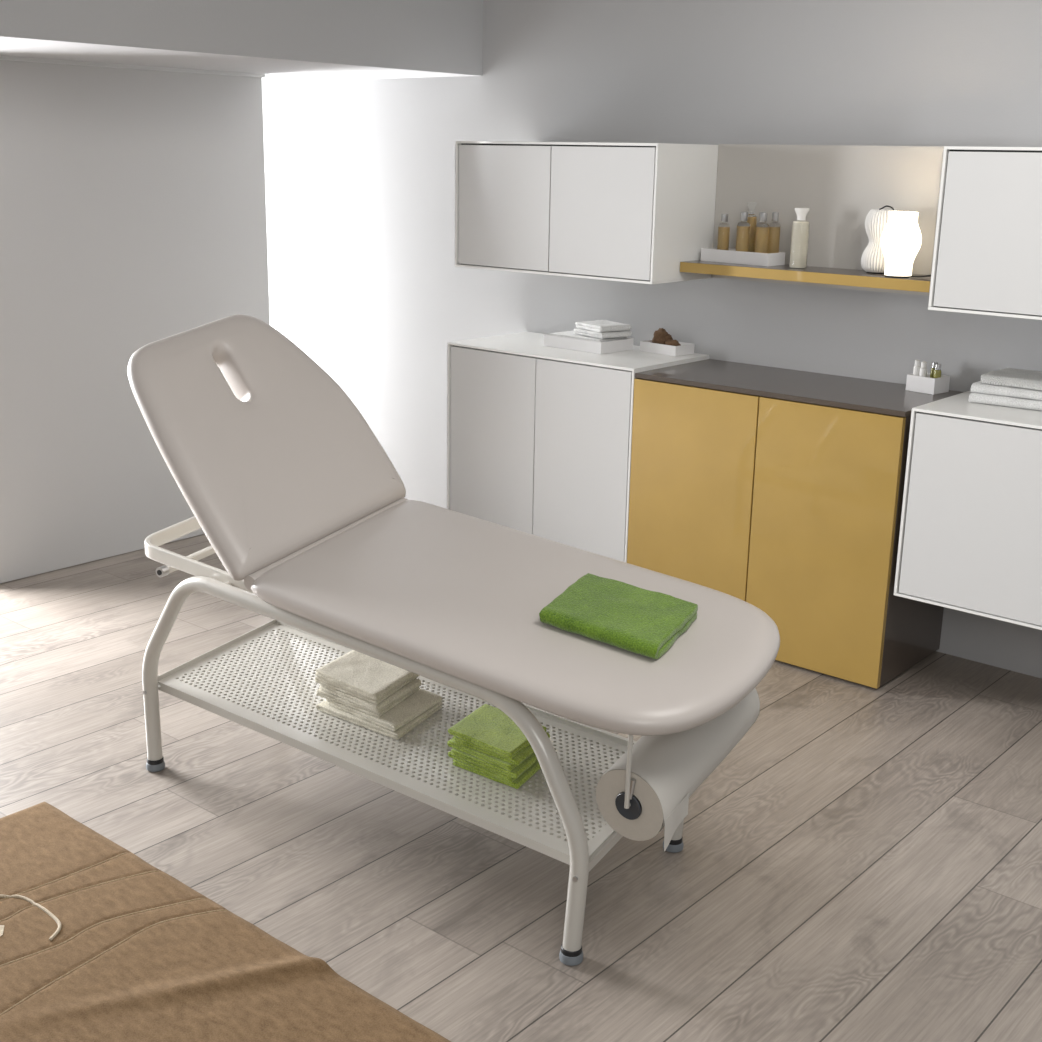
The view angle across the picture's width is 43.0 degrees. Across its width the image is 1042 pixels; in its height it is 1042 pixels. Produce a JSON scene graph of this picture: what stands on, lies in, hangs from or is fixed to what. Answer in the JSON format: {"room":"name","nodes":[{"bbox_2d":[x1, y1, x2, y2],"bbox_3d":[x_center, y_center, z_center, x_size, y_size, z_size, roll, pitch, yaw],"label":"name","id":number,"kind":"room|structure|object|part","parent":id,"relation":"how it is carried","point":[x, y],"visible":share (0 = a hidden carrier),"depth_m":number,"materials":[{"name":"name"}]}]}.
{"room":"massage room","nodes":[
{"label":"massage room","id":0,"kind":"room"},
{"bbox_2d":[0,60,269,582],"bbox_3d":[-1.706,-0.871,5.701,0.060,2.056,1.527,14,20,38],"label":"wall","id":1,"kind":"structure","parent":0,"point":[133,201],"depth_m":5.58,"materials":[{"name":"paint"}]},
{"bbox_2d":[0,56,264,77],"bbox_3d":[-3.068,-1.448,3.829,0.077,0.014,5.827,14,20,38],"label":"trim","id":2,"kind":"structure","parent":1,"relation":"attached to","point":[10,58],"depth_m":5.42,"materials":[{"name":"paint"}]},
{"bbox_2d":[0,0,482,79],"bbox_3d":[-2.569,-1.964,3.586,0.963,1.128,6.313,14,20,38],"label":"ceiling beam","id":3,"kind":"structure","parent":1,"relation":"attached to","point":[309,39],"depth_m":4.96,"materials":[{"name":"paint"}]},
{"bbox_2d":[0,534,1041,1041],"bbox_3d":[-0.980,1.005,2.966,9.200,0.060,6.313,14,20,38],"label":"floor","id":4,"kind":"structure","parent":0,"point":[864,863],"depth_m":3.43,"materials":[{"name":"brown wood"}]},
{"bbox_2d":[0,802,450,1041],"bbox_3d":[-0.951,1.052,2.628,1.912,0.031,1.134,14,20,38],"label":"rug","id":5,"kind":"object","parent":4,"relation":"on","point":[99,943],"visible":1,"depth_m":2.91,"materials":[{"name":"beige fabric"}]},
{"bbox_2d":[127,314,779,965],"bbox_3d":[-0.243,0.185,3.459,1.929,1.275,0.758,14,20,38],"label":"massage table","id":6,"kind":"object","parent":4,"relation":"on","point":[308,518],"visible":0.78,"depth_m":3.43,"materials":[{"name":"beige leather"}]},
{"bbox_3d":[-1.028,0.145,3.793,0.030,0.030,0.024,10,18,28],"label":"rod knob","id":7,"kind":"part","parent":6,"relation":"part of","materials":[{"name":"metal"}]},
{"bbox_3d":[-0.925,0.085,3.967,0.024,0.045,0.401,10,18,28],"label":"hinge rod","id":8,"kind":"part","parent":6,"relation":"part of","materials":[{"name":"beige paint"}]},
{"bbox_2d":[127,314,405,580],"bbox_3d":[-0.730,-0.249,3.730,0.498,0.602,0.780,10,18,28],"label":"backrest cushion","id":9,"kind":"object","parent":6,"relation":"on","point":[273,471],"depth_m":3.64,"materials":[{"name":"beige leather"}]},
{"bbox_3d":[-0.466,0.532,3.326,1.554,0.615,0.044,13,19,36],"label":"frame","id":10,"kind":"part","parent":6,"relation":"part of","materials":[{"name":"beige paint"}]},
{"bbox_2d":[316,700,442,739],"bbox_3d":[-0.390,0.510,3.649,0.333,0.030,0.227,12,19,34],"label":"folded towel","id":11,"kind":"object","parent":6,"relation":"on","point":[323,706],"visible":0.26,"depth_m":3.56,"materials":[{"name":"white fabric"}]},
{"bbox_2d":[326,688,441,730],"bbox_3d":[-0.376,0.493,3.641,0.301,0.030,0.221,14,20,38],"label":"folded towel","id":12,"kind":"object","parent":11,"relation":"on","point":[419,702],"visible":0.49,"depth_m":3.57,"materials":[{"name":"white fabric"}]},
{"bbox_2d":[316,687,419,717],"bbox_3d":[-0.422,0.466,3.660,0.263,0.030,0.207,12,19,34],"label":"folded towel","id":13,"kind":"object","parent":12,"relation":"on","point":[319,692],"visible":0.23,"depth_m":3.58,"materials":[{"name":"white fabric"}]},
{"bbox_2d":[319,678,420,711],"bbox_3d":[-0.415,0.451,3.645,0.260,0.029,0.202,14,20,38],"label":"folded towel","id":14,"kind":"object","parent":13,"relation":"on","point":[415,683],"visible":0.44,"depth_m":3.57,"materials":[{"name":"white fabric"}]},
{"bbox_2d":[315,675,418,704],"bbox_3d":[-0.424,0.429,3.649,0.262,0.030,0.207,12,19,34],"label":"folded towel","id":15,"kind":"object","parent":14,"relation":"on","point":[319,680],"visible":0.22,"depth_m":3.57,"materials":[{"name":"white fabric"}]},
{"bbox_2d":[315,650,416,699],"bbox_3d":[-0.418,0.413,3.635,0.272,0.031,0.212,14,20,38],"label":"folded towel","id":16,"kind":"object","parent":15,"relation":"on","point":[365,675],"visible":0.77,"depth_m":3.60,"materials":[{"name":"white fabric"}]},
{"bbox_2d":[158,623,626,860],"bbox_3d":[-0.320,0.544,3.588,1.594,0.047,0.522,13,19,36],"label":"shelf","id":17,"kind":"object","parent":6,"relation":"attached to","point":[261,680],"depth_m":3.49,"materials":[{"name":"white metal"}]},
{"bbox_2d":[453,759,540,788],"bbox_3d":[-0.051,0.609,3.356,0.232,0.024,0.167,12,19,34],"label":"folded towel","id":18,"kind":"object","parent":6,"relation":"on","point":[517,783],"visible":0.27,"depth_m":3.28,"materials":[{"name":"green fabric"}]},
{"bbox_2d":[448,751,537,782],"bbox_3d":[-0.062,0.591,3.360,0.238,0.024,0.171,14,20,38],"label":"folded towel","id":19,"kind":"object","parent":18,"relation":"on","point":[504,777],"visible":0.2,"depth_m":3.28,"materials":[{"name":"green fabric"}]},
{"bbox_2d":[451,748,536,778],"bbox_3d":[-0.053,0.579,3.342,0.233,0.025,0.172,12,19,35],"label":"folded towel","id":20,"kind":"object","parent":19,"relation":"on","point":[515,773],"visible":0.3,"depth_m":3.27,"materials":[{"name":"green fabric"}]},
{"bbox_2d":[447,738,533,771],"bbox_3d":[-0.063,0.561,3.345,0.238,0.025,0.168,14,20,38],"label":"folded towel","id":21,"kind":"object","parent":20,"relation":"on","point":[490,759],"visible":0.28,"depth_m":3.27,"materials":[{"name":"green fabric"}]},
{"bbox_2d":[453,732,549,765],"bbox_3d":[-0.050,0.547,3.339,0.233,0.025,0.169,12,19,35],"label":"folded towel","id":22,"kind":"object","parent":21,"relation":"on","point":[519,758],"visible":0.31,"depth_m":3.26,"materials":[{"name":"green fabric"}]},
{"bbox_2d":[448,704,546,758],"bbox_3d":[-0.060,0.529,3.342,0.239,0.026,0.173,14,20,38],"label":"folded towel","id":23,"kind":"object","parent":22,"relation":"on","point":[488,727],"visible":0.87,"depth_m":3.32,"materials":[{"name":"green fabric"}]},
{"bbox_2d":[251,500,779,735],"bbox_3d":[-0.030,0.198,3.290,1.388,0.171,0.743,14,20,38],"label":"seat cushion","id":24,"kind":"object","parent":6,"relation":"on","point":[451,598],"depth_m":3.16,"materials":[{"name":"beige leather"}]},
{"bbox_2d":[539,573,697,658],"bbox_3d":[0.231,0.218,3.083,0.351,0.071,0.259,12,19,35],"label":"folded towel","id":25,"kind":"object","parent":6,"relation":"on","point":[619,614],"visible":1,"depth_m":3.05,"materials":[{"name":"green fabric"}]},
{"bbox_3d":[-0.180,0.381,3.808,1.554,0.653,0.044,13,19,36],"label":"frame","id":26,"kind":"part","parent":6,"relation":"part of","materials":[{"name":"beige paint"}]},
{"bbox_2d":[596,688,759,851],"bbox_3d":[0.377,0.524,3.068,0.177,0.195,0.617,9,18,28],"label":"paper roll","id":27,"kind":"object","parent":6,"relation":"hanging from","point":[674,765],"visible":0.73,"depth_m":2.87,"materials":[{"name":"white paper"}]},
{"bbox_2d":[447,332,709,562],"bbox_3d":[0.215,-0.228,5.525,0.954,0.987,0.515,14,20,38],"label":"base cabinet","id":28,"kind":"object","parent":4,"relation":"on","point":[539,437],"visible":0.52,"depth_m":5.28,"materials":[{"name":"white paint"}]},
{"bbox_3d":[-0.120,-0.223,5.488,0.459,0.959,0.019,14,20,38],"label":"door","id":29,"kind":"part","parent":28,"relation":"part of","materials":[{"name":"white paint"}]},
{"bbox_3d":[0.233,-0.137,5.201,0.459,0.959,0.019,14,20,38],"label":"door","id":30,"kind":"part","parent":28,"relation":"part of","materials":[{"name":"white paint"}]},
{"bbox_2d":[543,334,633,353],"bbox_3d":[0.275,-0.732,5.409,0.310,0.047,0.205,15,21,41],"label":"tray","id":31,"kind":"object","parent":28,"relation":"on","point":[548,340],"visible":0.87,"depth_m":5.32,"materials":[{"name":"white plastic"}]},
{"bbox_2d":[549,330,626,341],"bbox_3d":[0.276,-0.739,5.407,0.295,0.048,0.175,15,21,41],"label":"folded towel","id":32,"kind":"object","parent":31,"relation":"in","point":[569,334],"visible":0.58,"depth_m":5.34,"materials":[{"name":"white fabric"}]},
{"bbox_2d":[573,328,631,338],"bbox_3d":[0.331,-0.766,5.364,0.156,0.024,0.190,-10,19,-34],"label":"folded towel","id":33,"kind":"object","parent":32,"relation":"on","point":[585,332],"visible":0.77,"depth_m":5.30,"materials":[{"name":"white fabric"}]},
{"bbox_2d":[575,320,630,331],"bbox_3d":[0.334,-0.790,5.359,0.154,0.026,0.181,-8,18,-30],"label":"folded towel","id":34,"kind":"object","parent":33,"relation":"on","point":[597,325],"visible":1,"depth_m":5.31,"materials":[{"name":"white fabric"}]},
{"bbox_2d":[640,340,694,355],"bbox_3d":[0.587,-0.698,5.320,0.120,0.040,0.185,-14,21,-43],"label":"tray","id":35,"kind":"object","parent":28,"relation":"on","point":[645,346],"visible":0.84,"depth_m":5.27,"materials":[{"name":"white plastic"}]},
{"bbox_2d":[652,328,668,344],"bbox_3d":[0.565,-0.736,5.338,0.068,0.087,0.077,14,20,38],"label":"dried fruit","id":36,"kind":"object","parent":35,"relation":"on","point":[659,335],"visible":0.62,"depth_m":5.31,"materials":[{"name":"brown food"}]},
{"bbox_2d":[665,334,672,339],"bbox_3d":[0.591,-0.736,5.331,0.045,0.038,0.043,14,20,38],"label":"dried fruit","id":37,"kind":"object","parent":36,"relation":"on","point":[668,337],"visible":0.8,"depth_m":5.31,"materials":[{"name":"brown food"}]},
{"bbox_2d":[665,339,680,345],"bbox_3d":[0.606,-0.704,5.294,0.070,0.046,0.069,14,20,38],"label":"dried fruit","id":38,"kind":"object","parent":35,"relation":"on","point":[671,342],"visible":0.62,"depth_m":5.27,"materials":[{"name":"brown food"}]},
{"bbox_2d":[627,359,962,688],"bbox_3d":[0.985,-0.032,4.899,1.066,0.971,0.515,14,20,38],"label":"base cabinet","id":39,"kind":"object","parent":4,"relation":"on","point":[778,491],"visible":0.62,"depth_m":4.64,"materials":[{"name":"paint"}]},
{"bbox_3d":[0.621,-0.030,4.886,0.529,0.938,0.022,14,20,38],"label":"door","id":40,"kind":"part","parent":39,"relation":"part of","materials":[{"name":"yellow wood"}]},
{"bbox_3d":[1.027,0.069,4.554,0.529,0.938,0.022,14,20,38],"label":"door","id":41,"kind":"part","parent":39,"relation":"part of","materials":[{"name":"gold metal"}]},
{"bbox_2d":[906,373,949,394],"bbox_3d":[1.424,-0.482,4.629,0.095,0.056,0.112,-12,20,-39],"label":"tray","id":42,"kind":"object","parent":39,"relation":"on","point":[927,385],"visible":0.87,"depth_m":4.60,"materials":[{"name":"white plastic"}]},
{"bbox_2d":[913,360,920,375],"bbox_3d":[1.388,-0.515,4.639,0.025,0.100,0.025,14,20,38],"label":"toiletry bottle","id":43,"kind":"object","parent":42,"relation":"in","point":[916,369],"visible":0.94,"depth_m":4.62,"materials":[{"name":"white plastic"}]},
{"bbox_2d":[919,362,926,376],"bbox_3d":[1.401,-0.505,4.610,0.025,0.098,0.025,14,20,38],"label":"toiletry bottle","id":44,"kind":"object","parent":42,"relation":"in","point":[923,370],"visible":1,"depth_m":4.60,"materials":[{"name":"white plastic"}]},
{"bbox_2d":[930,362,937,377],"bbox_3d":[1.444,-0.508,4.625,0.026,0.096,0.026,14,20,38],"label":"toiletry bottle","id":45,"kind":"object","parent":42,"relation":"in","point":[933,363],"visible":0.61,"depth_m":4.61,"materials":[{"name":"green glass"}]},
{"bbox_2d":[933,364,940,377],"bbox_3d":[1.443,-0.497,4.588,0.026,0.095,0.026,14,20,38],"label":"toiletry bottle","id":46,"kind":"object","parent":42,"relation":"in","point":[937,372],"visible":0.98,"depth_m":4.57,"materials":[{"name":"green glass"}]},
{"bbox_2d":[262,0,1041,677],"bbox_3d":[1.132,-1.157,4.907,9.200,3.260,0.120,14,20,38],"label":"wall","id":47,"kind":"structure","parent":0,"point":[364,278],"depth_m":5.34,"materials":[{"name":"paint"}]},
{"bbox_2d":[455,141,717,283],"bbox_3d":[0.274,-1.233,5.210,0.977,0.492,0.515,14,20,38],"label":"upper cabinet","id":48,"kind":"object","parent":47,"relation":"attached to","point":[622,212],"visible":0.88,"depth_m":4.94,"materials":[{"name":"white paint"}]},
{"bbox_3d":[-0.066,-1.229,5.177,0.470,0.464,0.019,14,20,38],"label":"door","id":49,"kind":"part","parent":48,"relation":"part of","materials":[{"name":"white paint"}]},
{"bbox_3d":[0.296,-1.141,4.883,0.470,0.464,0.019,14,20,38],"label":"door","id":50,"kind":"part","parent":48,"relation":"part of","materials":[{"name":"white paint"}]},
{"bbox_2d":[711,144,943,295],"bbox_3d":[1.171,-1.085,4.726,1.046,0.492,0.122,14,20,38],"label":"panel","id":51,"kind":"object","parent":47,"relation":"attached to","point":[839,185],"visible":0.57,"depth_m":4.70,"materials":[{"name":"paint"}]},
{"bbox_2d":[680,260,930,292],"bbox_3d":[1.057,-0.865,4.651,1.043,0.037,0.221,14,20,38],"label":"wall shelf","id":52,"kind":"object","parent":51,"relation":"attached to","point":[810,274],"visible":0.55,"depth_m":4.59,"materials":[{"name":"yellow wood"}]},
{"bbox_2d":[701,247,784,265],"bbox_3d":[0.818,-0.977,4.885,0.105,0.045,0.305,-14,21,-43],"label":"tray","id":53,"kind":"object","parent":52,"relation":"on","point":[731,255],"visible":0.91,"depth_m":4.82,"materials":[{"name":"white plastic"}]},
{"bbox_2d":[717,214,729,249],"bbox_3d":[0.757,-1.062,4.940,0.043,0.166,0.043,14,20,38],"label":"glass bottle","id":54,"kind":"object","parent":53,"relation":"in","point":[724,227],"visible":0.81,"depth_m":4.92,"materials":[{"name":"orange glass"}]},
{"bbox_2d":[736,212,749,251],"bbox_3d":[0.813,-1.042,4.848,0.047,0.178,0.047,14,20,38],"label":"glass bottle","id":55,"kind":"object","parent":53,"relation":"in","point":[743,227],"visible":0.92,"depth_m":4.83,"materials":[{"name":"orange glass"}]},
{"bbox_2d":[747,202,756,251],"bbox_3d":[0.847,-1.068,4.882,0.041,0.212,0.041,14,20,38],"label":"glass bottle","id":56,"kind":"object","parent":53,"relation":"in","point":[752,219],"visible":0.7,"depth_m":4.86,"materials":[{"name":"orange glass"}]},
{"bbox_2d":[754,212,768,252],"bbox_3d":[0.872,-1.025,4.789,0.047,0.180,0.047,14,20,38],"label":"glass bottle","id":57,"kind":"object","parent":53,"relation":"in","point":[762,228],"visible":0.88,"depth_m":4.77,"materials":[{"name":"orange glass"}]},
{"bbox_2d":[767,212,780,252],"bbox_3d":[0.920,-1.032,4.814,0.043,0.180,0.043,14,20,38],"label":"glass bottle","id":58,"kind":"object","parent":53,"relation":"in","point":[774,227],"visible":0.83,"depth_m":4.79,"materials":[{"name":"orange glass"}]},
{"bbox_2d":[789,208,809,267],"bbox_3d":[0.988,-1.002,4.684,0.060,0.207,0.060,14,20,38],"label":"glass bottle","id":59,"kind":"object","parent":52,"relation":"on","point":[798,252],"visible":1,"depth_m":4.66,"materials":[{"name":"white ceramic"}]},
{"bbox_2d":[861,205,896,273],"bbox_3d":[1.233,-0.965,4.529,0.122,0.227,0.122,14,20,38],"label":"lamp","id":60,"kind":"object","parent":52,"relation":"on","point":[872,259],"visible":0.6,"depth_m":4.50,"materials":[{"name":"white ceramic"}]},
{"bbox_2d":[881,211,930,277],"bbox_3d":[1.344,-0.921,4.409,0.303,0.212,0.131,-3,16,-13],"label":"table lamp","id":61,"kind":"object","parent":52,"relation":"on","point":[901,238],"visible":0.96,"depth_m":4.34,"materials":[{"name":"white"}]},
{"bbox_2d":[893,390,1041,629],"bbox_3d":[1.960,0.027,4.057,1.443,0.632,0.515,14,20,38],"label":"base cabinet","id":62,"kind":"object","parent":47,"relation":"attached to","point":[970,541],"visible":0.84,"depth_m":4.17,"materials":[{"name":"white paint"}]},
{"bbox_2d":[968,392,1041,410],"bbox_3d":[1.693,-0.392,4.303,0.404,0.032,0.225,12,19,35],"label":"folded towel","id":63,"kind":"object","parent":62,"relation":"on","point":[974,397],"visible":0.57,"depth_m":4.27,"materials":[{"name":"white fabric"}]},
{"bbox_2d":[971,381,1041,399],"bbox_3d":[1.691,-0.424,4.299,0.388,0.030,0.225,12,19,35],"label":"folded towel","id":64,"kind":"object","parent":63,"relation":"on","point":[978,387],"visible":0.63,"depth_m":4.26,"materials":[{"name":"white fabric"}]},
{"bbox_2d":[980,368,1041,390],"bbox_3d":[1.706,-0.449,4.271,0.378,0.034,0.221,14,20,38],"label":"folded towel","id":65,"kind":"object","parent":64,"relation":"on","point":[1011,377],"visible":1,"depth_m":4.28,"materials":[{"name":"white fabric"}]},
{"bbox_2d":[928,146,1041,319],"bbox_3d":[1.984,-0.815,3.816,1.423,0.492,0.515,14,20,38],"label":"upper cabinet","id":66,"kind":"object","parent":47,"relation":"attached to","point":[987,259],"visible":1,"depth_m":3.97,"materials":[{"name":"white paint"}]}
]}

